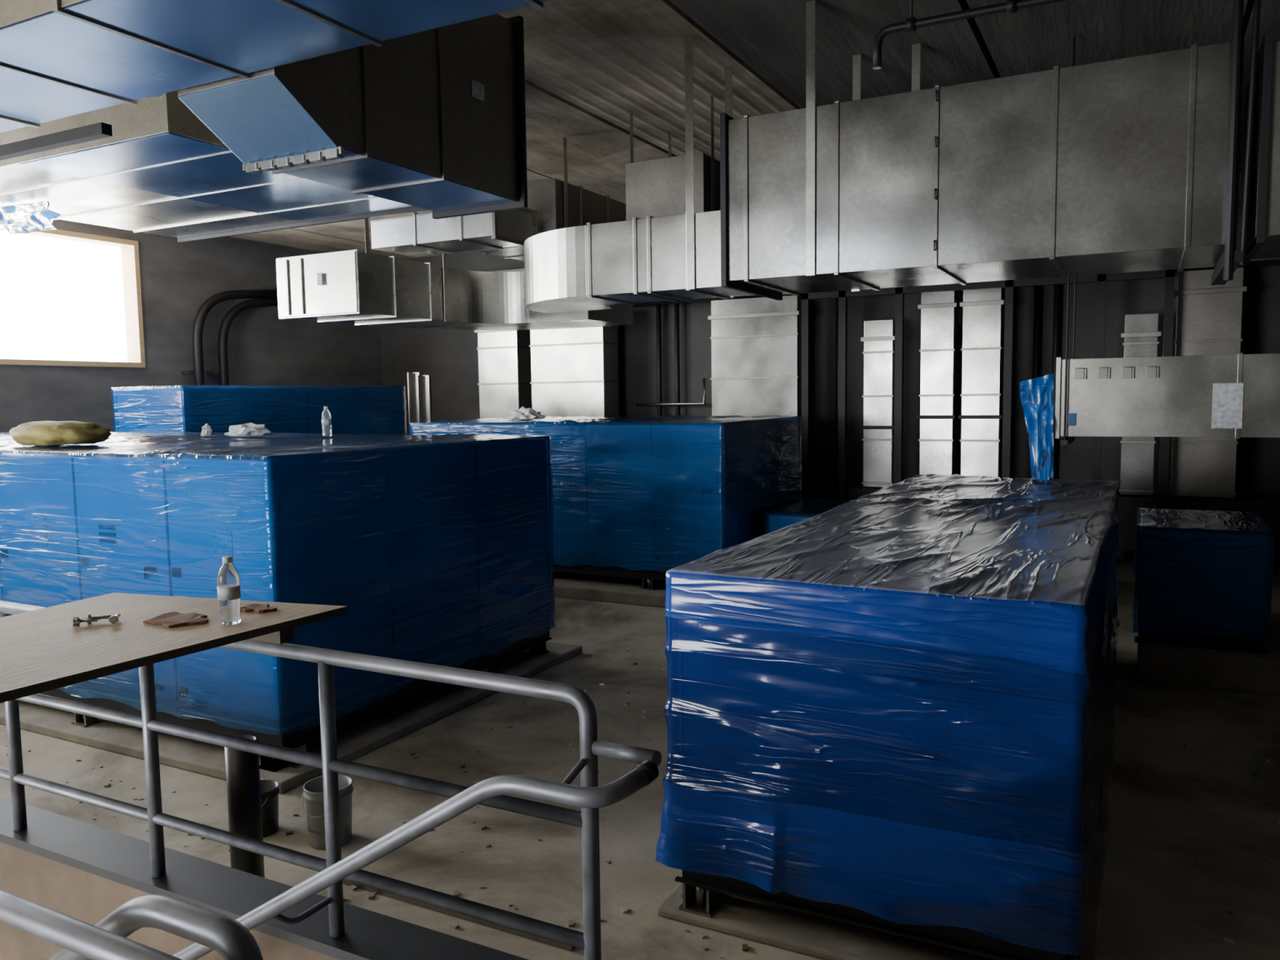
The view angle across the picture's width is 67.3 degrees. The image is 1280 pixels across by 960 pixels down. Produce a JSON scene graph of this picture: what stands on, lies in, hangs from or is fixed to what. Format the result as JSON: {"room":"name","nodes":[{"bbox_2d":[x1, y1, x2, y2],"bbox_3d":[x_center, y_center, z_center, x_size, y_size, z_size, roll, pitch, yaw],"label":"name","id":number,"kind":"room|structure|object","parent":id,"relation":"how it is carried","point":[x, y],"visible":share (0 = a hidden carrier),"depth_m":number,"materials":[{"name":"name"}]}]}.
{"room":"mechanical room","nodes":[
{"label":"mechanical room","id":0,"kind":"room"},
{"bbox_2d":[0,219,382,435],"bbox_3d":[-11.435,-1.209,12.951,0.300,6.000,23.100,2,6,27],"label":"wall","id":1,"kind":"structure","parent":0,"point":[177,278],"depth_m":18.30,"materials":[{"name":"grey paint"}]},
{"bbox_2d":[0,228,145,368],"bbox_3d":[-9.952,-2.989,15.661,0.370,2.240,3.750,2,6,27],"label":"window","id":2,"kind":"structure","parent":1,"relation":"in","point":[129,248],"depth_m":17.14,"materials":[{"name":"brown wood"}]},
{"bbox_2d":[181,288,278,385],"bbox_3d":[-7.858,-1.331,19.116,0.325,5.084,2.512,2,6,27],"label":"conduit","id":3,"kind":"object","parent":1,"relation":"attached to","point":[269,297],"visible":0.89,"depth_m":18.48,"materials":[{"name":"metal"}]},
{"bbox_2d":[0,795,528,959],"bbox_3d":[-3.507,1.819,4.203,8.000,1.250,0.190,2,6,27],"label":"platform","id":4,"kind":"structure","parent":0,"point":[82,871],"depth_m":3.08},
{"bbox_2d":[0,558,1279,959],"bbox_3d":[-1.505,2.186,8.071,22.600,0.200,23.100,2,6,27],"label":"floor","id":5,"kind":"structure","parent":0,"point":[1158,903],"depth_m":6.37,"materials":[{"name":"concrete"}]},
{"bbox_2d":[224,734,264,877],"bbox_3d":[-2.163,1.874,5.272,0.170,0.920,0.170,2,6,27],"label":"post","id":6,"kind":"object","parent":5,"relation":"on","point":[242,767],"visible":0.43,"depth_m":5.20,"materials":[{"name":"plastic"}]},
{"bbox_2d":[260,779,279,837],"bbox_3d":[-2.435,2.113,6.173,0.242,0.296,0.237,2,6,27],"label":"pail","id":7,"kind":"object","parent":5,"relation":"on","point":[269,789],"visible":0.42,"depth_m":6.12,"materials":[{"name":"plastic"}]},
{"bbox_2d":[0,641,582,793],"bbox_3d":[-5.784,1.872,10.774,9.500,0.080,4.130,2,6,27],"label":"pad","id":8,"kind":"object","parent":5,"relation":"on","point":[361,737],"visible":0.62,"depth_m":7.92,"materials":[{"name":"concrete"}]},
{"bbox_2d":[0,431,555,772],"bbox_3d":[-5.815,0.684,10.591,9.230,2.319,3.723,2,6,27],"label":"handler","id":9,"kind":"object","parent":8,"relation":"on","point":[435,548],"visible":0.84,"depth_m":7.85,"materials":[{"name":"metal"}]},
{"bbox_2d":[9,421,111,445],"bbox_3d":[-5.413,-0.441,8.963,0.963,0.219,0.639,2,6,27],"label":"sack","id":10,"kind":"object","parent":9,"relation":"on","point":[35,433],"visible":1,"depth_m":8.73,"materials":[{"name":"beige fabric"}]},
{"bbox_2d":[200,422,212,436],"bbox_3d":[-4.778,-0.554,10.605,0.148,0.143,0.098,2,6,27],"label":"crumpled paper","id":11,"kind":"object","parent":9,"relation":"on","point":[206,431],"visible":1,"depth_m":10.58,"materials":[{"name":"white paper"}]},
{"bbox_2d":[224,422,271,436],"bbox_3d":[-4.313,-0.555,10.527,0.631,0.146,0.365,2,6,27],"label":"crumpled paper","id":12,"kind":"object","parent":9,"relation":"on","point":[250,429],"visible":1,"depth_m":10.40,"materials":[{"name":"white paper"}]},
{"bbox_2d":[321,406,331,436],"bbox_3d":[-3.292,-0.616,10.104,0.098,0.312,0.098,2,6,27],"label":"water bottle","id":13,"kind":"object","parent":9,"relation":"on","point":[326,416],"visible":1,"depth_m":10.07,"materials":[{"name":"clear plastic"}]},
{"bbox_2d":[302,774,353,849],"bbox_3d":[-1.946,2.082,6.027,0.302,0.370,0.296,2,6,27],"label":"pail","id":14,"kind":"object","parent":5,"relation":"on","point":[313,794],"visible":0.73,"depth_m":5.94,"materials":[{"name":"plastic"}]},
{"bbox_2d":[405,372,432,435],"bbox_3d":[-3.569,-0.158,15.796,0.480,3.200,0.220,2,6,27],"label":"stud","id":15,"kind":"object","parent":5,"relation":"on","point":[420,387],"visible":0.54,"depth_m":15.65,"materials":[{"name":"silver metal"}]},
{"bbox_2d":[342,879,575,951],"bbox_3d":[-1.061,2.305,5.194,1.650,0.045,0.050,2,6,27],"label":"rail","id":16,"kind":"object","parent":5,"relation":"on","point":[458,915],"visible":0.21,"depth_m":5.10,"materials":[{"name":"metal"}]},
{"bbox_2d":[474,329,532,418],"bbox_3d":[-2.856,-1.222,20.439,1.090,4.500,0.545,2,6,27],"label":"duct","id":17,"kind":"object","parent":5,"relation":"on","point":[504,366],"visible":0.3,"depth_m":20.14,"materials":[{"name":"metal"}]},
{"bbox_2d":[528,325,619,419],"bbox_3d":[-1.327,-1.169,19.587,1.790,4.500,0.645,2,6,27],"label":"duct","id":18,"kind":"object","parent":5,"relation":"on","point":[575,371],"visible":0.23,"depth_m":19.21,"materials":[{"name":"metal"}]},
{"bbox_2d":[548,570,666,608],"bbox_3d":[-0.542,1.382,15.137,5.540,0.160,3.800,2,6,27],"label":"pad","id":19,"kind":"object","parent":5,"relation":"on","point":[608,588],"visible":0.02,"depth_m":13.18,"materials":[{"name":"concrete"}]},
{"bbox_2d":[409,414,803,590],"bbox_3d":[-0.463,0.164,14.985,5.259,2.290,3.330,2,6,27],"label":"handler","id":20,"kind":"object","parent":19,"relation":"on","point":[644,498],"visible":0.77,"depth_m":13.16,"materials":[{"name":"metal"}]},
{"bbox_2d":[506,406,546,419],"bbox_3d":[-1.817,-1.056,15.126,0.727,0.205,0.393,2,6,27],"label":"crumpled paper","id":21,"kind":"object","parent":20,"relation":"on","point":[523,413],"visible":1,"depth_m":14.99,"materials":[{"name":"white paper"}]},
{"bbox_2d":[4,627,1279,959],"bbox_3d":[0.833,2.127,7.135,12.995,0.013,8.617,2,6,27],"label":"debris","id":22,"kind":"object","parent":5,"relation":"on","point":[1215,938],"visible":0.56,"depth_m":5.88,"materials":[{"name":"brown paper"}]},
{"bbox_2d":[707,295,801,501],"bbox_3d":[2.197,-1.060,17.753,1.740,4.500,0.645,2,6,27],"label":"duct","id":23,"kind":"object","parent":5,"relation":"on","point":[756,343],"visible":0.38,"depth_m":17.36,"materials":[{"name":"metal"}]},
{"bbox_2d":[635,284,1060,502],"bbox_3d":[3.419,-1.773,17.674,7.850,5.900,0.132,2,6,27],"label":"pipes","id":24,"kind":"object","parent":5,"relation":"on","point":[1056,308],"visible":0.35,"depth_m":17.61,"materials":[{"name":"metal"}]},
{"bbox_2d":[657,675,1119,959],"bbox_3d":[2.319,2.089,7.114,2.100,0.050,5.640,2,6,27],"label":"pad","id":25,"kind":"object","parent":5,"relation":"on","point":[811,935],"visible":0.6,"depth_m":4.91,"materials":[{"name":"concrete"}]},
{"bbox_2d":[655,473,1120,959],"bbox_3d":[2.457,1.107,7.388,2.129,1.856,6.493,2,6,27],"label":"handler","id":26,"kind":"object","parent":25,"relation":"on","point":[886,709],"visible":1,"depth_m":4.62,"materials":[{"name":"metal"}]},
{"bbox_2d":[1019,373,1053,484],"bbox_3d":[3.802,-0.487,9.225,0.320,1.062,0.146,2,6,27],"label":"film","id":27,"kind":"object","parent":26,"relation":"on","point":[1036,394],"visible":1,"depth_m":9.20,"materials":[{"name":"blue plastic"}]},
{"bbox_2d":[801,269,1175,511],"bbox_3d":[5.327,-0.908,15.486,5.620,4.500,0.120,2,6,27],"label":"support frame","id":28,"kind":"object","parent":5,"relation":"on","point":[1101,279],"visible":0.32,"depth_m":15.69,"materials":[{"name":"metal"}]},
{"bbox_2d":[490,204,1279,306],"bbox_3d":[4.496,-3.670,16.218,18.800,0.900,0.900,2,6,27],"label":"duct","id":29,"kind":"object","parent":28,"relation":"on","point":[1266,261],"visible":0.03,"depth_m":14.53,"materials":[{"name":"metal"}]},
{"bbox_3d":[8.215,0.801,14.745,10.000,1.140,0.740,2,6,27],"label":"duct","id":30,"kind":"object","parent":5,"relation":"on","visible":0},
{"bbox_2d":[860,319,894,487],"bbox_3d":[4.193,-1.322,16.740,0.580,2.860,0.545,2,6,27],"label":"duct","id":31,"kind":"object","parent":30,"relation":"on","point":[878,339],"visible":0.78,"depth_m":16.53,"materials":[{"name":"metal"}]},
{"bbox_2d":[916,290,961,475],"bbox_3d":[5.059,-1.544,16.266,0.620,3.360,0.545,2,6,27],"label":"duct","id":32,"kind":"object","parent":30,"relation":"on","point":[939,394],"visible":0.87,"depth_m":16.06,"materials":[{"name":"metal"}]},
{"bbox_2d":[958,288,1004,477],"bbox_3d":[5.679,-1.525,15.943,0.680,3.360,0.545,2,6,27],"label":"duct","id":33,"kind":"object","parent":30,"relation":"on","point":[984,309],"visible":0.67,"depth_m":15.73,"materials":[{"name":"metal"}]},
{"bbox_2d":[1118,313,1161,495],"bbox_3d":[7.732,-1.163,14.903,0.540,2.760,0.545,2,6,27],"label":"duct","id":34,"kind":"object","parent":30,"relation":"on","point":[1141,334],"visible":0.71,"depth_m":14.71,"materials":[{"name":"metal"}]},
{"bbox_2d":[1168,267,1246,497],"bbox_3d":[8.508,-1.437,14.471,0.920,3.360,0.545,2,6,27],"label":"duct","id":35,"kind":"object","parent":30,"relation":"on","point":[1208,317],"visible":0.67,"depth_m":14.26,"materials":[{"name":"metal"}]},
{"bbox_3d":[7.729,1.718,8.970,5.480,0.320,2.500,2,6,27],"label":"pad","id":36,"kind":"object","parent":5,"relation":"on","visible":0},
{"bbox_2d":[1132,507,1274,655],"bbox_3d":[5.645,0.950,9.741,1.150,1.136,1.763,2,6,27],"label":"pump","id":37,"kind":"object","parent":36,"relation":"on","point":[1206,579],"visible":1,"depth_m":9.05,"materials":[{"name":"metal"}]},
{"bbox_3d":[-6.008,1.381,16.271,2.200,0.120,5.050,2,6,27],"label":"pad","id":38,"kind":"object","parent":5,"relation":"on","visible":0},
{"bbox_2d":[111,385,406,435],"bbox_3d":[-6.063,-0.118,16.068,1.652,2.903,4.649,2,6,27],"label":"handler","id":39,"kind":"object","parent":38,"relation":"on","point":[353,410],"visible":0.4,"depth_m":14.85,"materials":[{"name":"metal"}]},
{"bbox_3d":[3.207,1.479,13.636,2.420,0.120,2.400,2,6,27],"label":"pad","id":40,"kind":"object","parent":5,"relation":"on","visible":0},
{"bbox_2d":[764,497,853,534],"bbox_3d":[3.188,0.902,13.585,2.298,1.040,2.046,2,6,27],"label":"pump","id":41,"kind":"object","parent":40,"relation":"on","point":[778,518],"visible":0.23,"depth_m":13.34,"materials":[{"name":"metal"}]},
{"bbox_3d":[0.796,2.370,-1.418,5.150,1.000,5.840,2,6,27],"label":"staircase","id":42,"kind":"structure","parent":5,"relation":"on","visible":0},
{"bbox_2d":[0,888,262,959],"bbox_3d":[-1.384,1.090,1.717,2.021,1.071,0.110,2,6,27],"label":"handrail","id":43,"kind":"object","parent":42,"relation":"on","point":[107,940],"visible":1,"depth_m":1.29,"materials":[{"name":"grey metal"}]},
{"bbox_2d":[0,600,601,959],"bbox_3d":[-2.485,0.824,3.530,5.381,0.821,0.042,2,6,27],"label":"guard railing","id":44,"kind":"object","parent":42,"relation":"on","point":[588,940],"visible":0.95,"depth_m":2.66,"materials":[{"name":"grey metal"}]},
{"bbox_2d":[0,592,347,702],"bbox_3d":[-1.597,0.460,2.419,0.860,0.068,1.480,2,6,27],"label":"tabletop","id":45,"kind":"object","parent":44,"relation":"on","point":[42,651],"visible":0.77,"depth_m":2.56,"materials":[{"name":"beige wood"}]},
{"bbox_2d":[71,613,120,625],"bbox_3d":[-1.525,0.390,2.693,0.119,0.022,0.062,-3,5,-22],"label":"bolts","id":46,"kind":"object","parent":45,"relation":"on","point":[114,619],"visible":1,"depth_m":2.68,"materials":[{"name":"metal"}]},
{"bbox_2d":[142,612,208,627],"bbox_3d":[-1.295,0.392,2.705,0.197,0.009,0.139,2,6,27],"label":"scrap","id":47,"kind":"object","parent":45,"relation":"on","point":[169,620],"visible":1,"depth_m":2.68,"materials":[{"name":"brown wood"}]},
{"bbox_2d":[217,555,241,625],"bbox_3d":[-1.138,0.304,2.663,0.059,0.187,0.059,2,6,27],"label":"water bottle","id":48,"kind":"object","parent":45,"relation":"on","point":[228,591],"visible":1,"depth_m":2.64,"materials":[{"name":"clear plastic"}]},
{"bbox_2d":[240,603,276,613],"bbox_3d":[-1.124,0.378,2.836,0.119,0.009,0.082,2,6,27],"label":"scrap","id":49,"kind":"object","parent":45,"relation":"on","point":[260,608],"visible":0.94,"depth_m":2.82,"materials":[{"name":"brown wood"}]},
{"bbox_2d":[172,739,662,959],"bbox_3d":[-1.289,1.451,2.825,3.008,1.775,0.279,2,6,27],"label":"stair handrail","id":50,"kind":"object","parent":42,"relation":"on","point":[564,793],"visible":0.93,"depth_m":2.18,"materials":[{"name":"grey metal"}]},
{"bbox_2d":[229,0,1279,258],"bbox_3d":[-1.592,-4.015,7.536,22.600,0.252,23.100,2,6,27],"label":"ceiling","id":51,"kind":"structure","parent":0,"point":[588,64],"depth_m":9.25,"materials":[{"name":"metal"}]},
{"bbox_2d":[0,90,430,242],"bbox_3d":[-4.409,-3.493,10.377,6.511,1.171,3.625,2,6,27],"label":"duct","id":52,"kind":"object","parent":51,"relation":"attached to","point":[162,171],"visible":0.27,"depth_m":10.13,"materials":[{"name":"metal"}]},
{"bbox_2d":[0,200,61,235],"bbox_3d":[-7.019,-2.988,10.985,1.063,0.312,0.135,1,5,22],"label":"film","id":53,"kind":"object","parent":52,"relation":"attached to","point":[26,218],"visible":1,"depth_m":10.98,"materials":[{"name":"plastic"}]},
{"bbox_2d":[0,0,551,133],"bbox_3d":[-5.616,-3.042,6.580,13.800,1.383,1.118,2,6,27],"label":"duct","id":54,"kind":"object","parent":51,"relation":"hanging from","point":[60,59],"visible":1,"depth_m":4.93,"materials":[{"name":"metal"}]},
{"bbox_2d":[0,122,112,160],"bbox_3d":[-5.097,-2.136,6.330,5.000,0.410,0.060,2,6,27],"label":"hanger","id":55,"kind":"object","parent":54,"relation":"hanging from","point":[98,131],"visible":1,"depth_m":5.37,"materials":[{"name":"metal"}]},
{"bbox_2d":[177,13,528,219],"bbox_3d":[-1.868,-2.775,6.667,0.920,1.465,2.445,2,6,27],"label":"duct","id":56,"kind":"object","parent":54,"relation":"attached to","point":[433,120],"visible":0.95,"depth_m":6.49,"materials":[{"name":"metal"}]},
{"bbox_2d":[275,218,633,329],"bbox_3d":[-2.425,-3.286,13.426,3.074,2.163,4.090,2,6,27],"label":"air duct","id":57,"kind":"object","parent":51,"relation":"hanging from","point":[353,286],"visible":0.93,"depth_m":12.85,"materials":[{"name":"metal"}]},
{"bbox_2d":[370,208,537,256],"bbox_3d":[-2.317,-3.073,11.912,1.925,0.460,0.900,2,6,27],"label":"duct","id":58,"kind":"object","parent":57,"relation":"attached to","point":[415,234],"visible":0.74,"depth_m":11.64,"materials":[{"name":"metal"}]},
{"bbox_2d":[477,137,626,261],"bbox_3d":[-1.136,-3.677,12.981,1.248,1.343,1.920,2,6,27],"label":"duct","id":59,"kind":"object","parent":51,"relation":"attached to","point":[559,204],"visible":0.45,"depth_m":12.17,"materials":[{"name":"metal"}]},
{"bbox_2d":[524,35,756,312],"bbox_3d":[-0.162,-2.959,9.846,2.860,2.263,1.374,2,6,27],"label":"duct","id":60,"kind":"object","parent":51,"relation":"hanging from","point":[592,266],"visible":0.89,"depth_m":9.18,"materials":[{"name":"metal"}]},
{"bbox_2d":[625,95,720,220],"bbox_3d":[0.698,-3.533,11.366,0.998,1.403,1.900,2,6,27],"label":"duct","id":61,"kind":"object","parent":51,"relation":"hanging from","point":[655,188],"visible":0.3,"depth_m":10.55,"materials":[{"name":"metal"}]},
{"bbox_2d":[872,0,1066,69],"bbox_3d":[5.164,-3.398,5.473,7.682,0.785,0.096,2,6,27],"label":"ceiling pipe","id":62,"kind":"object","parent":51,"relation":"hanging from","point":[911,24],"depth_m":7.00,"materials":[{"name":"black metal"}]},
{"bbox_2d":[720,0,1260,300],"bbox_3d":[2.796,-2.740,8.117,3.964,2.485,1.630,2,6,27],"label":"duct","id":63,"kind":"object","parent":51,"relation":"hanging from","point":[1130,164],"visible":1,"depth_m":7.45,"materials":[{"name":"metal"}]},
{"bbox_2d":[1054,35,1279,448],"bbox_3d":[5.902,-2.167,8.543,3.940,3.785,1.100,2,6,27],"label":"duct","id":64,"kind":"object","parent":51,"relation":"hanging from","point":[1237,396],"visible":0.96,"depth_m":8.75,"materials":[{"name":"metal"}]},
{"bbox_2d":[1238,31,1279,266],"bbox_3d":[6.767,-2.742,6.055,4.940,2.235,1.460,2,6,27],"label":"extension","id":65,"kind":"object","parent":51,"relation":"hanging from","point":[1263,237],"visible":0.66,"depth_m":6.62,"materials":[{"name":"metal"}]},
{"bbox_2d":[380,173,1279,567],"bbox_3d":[3.721,-1.845,17.870,22.000,6.000,0.300,2,6,27],"label":"wall","id":66,"kind":"structure","parent":0,"point":[451,357],"depth_m":17.53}
]}

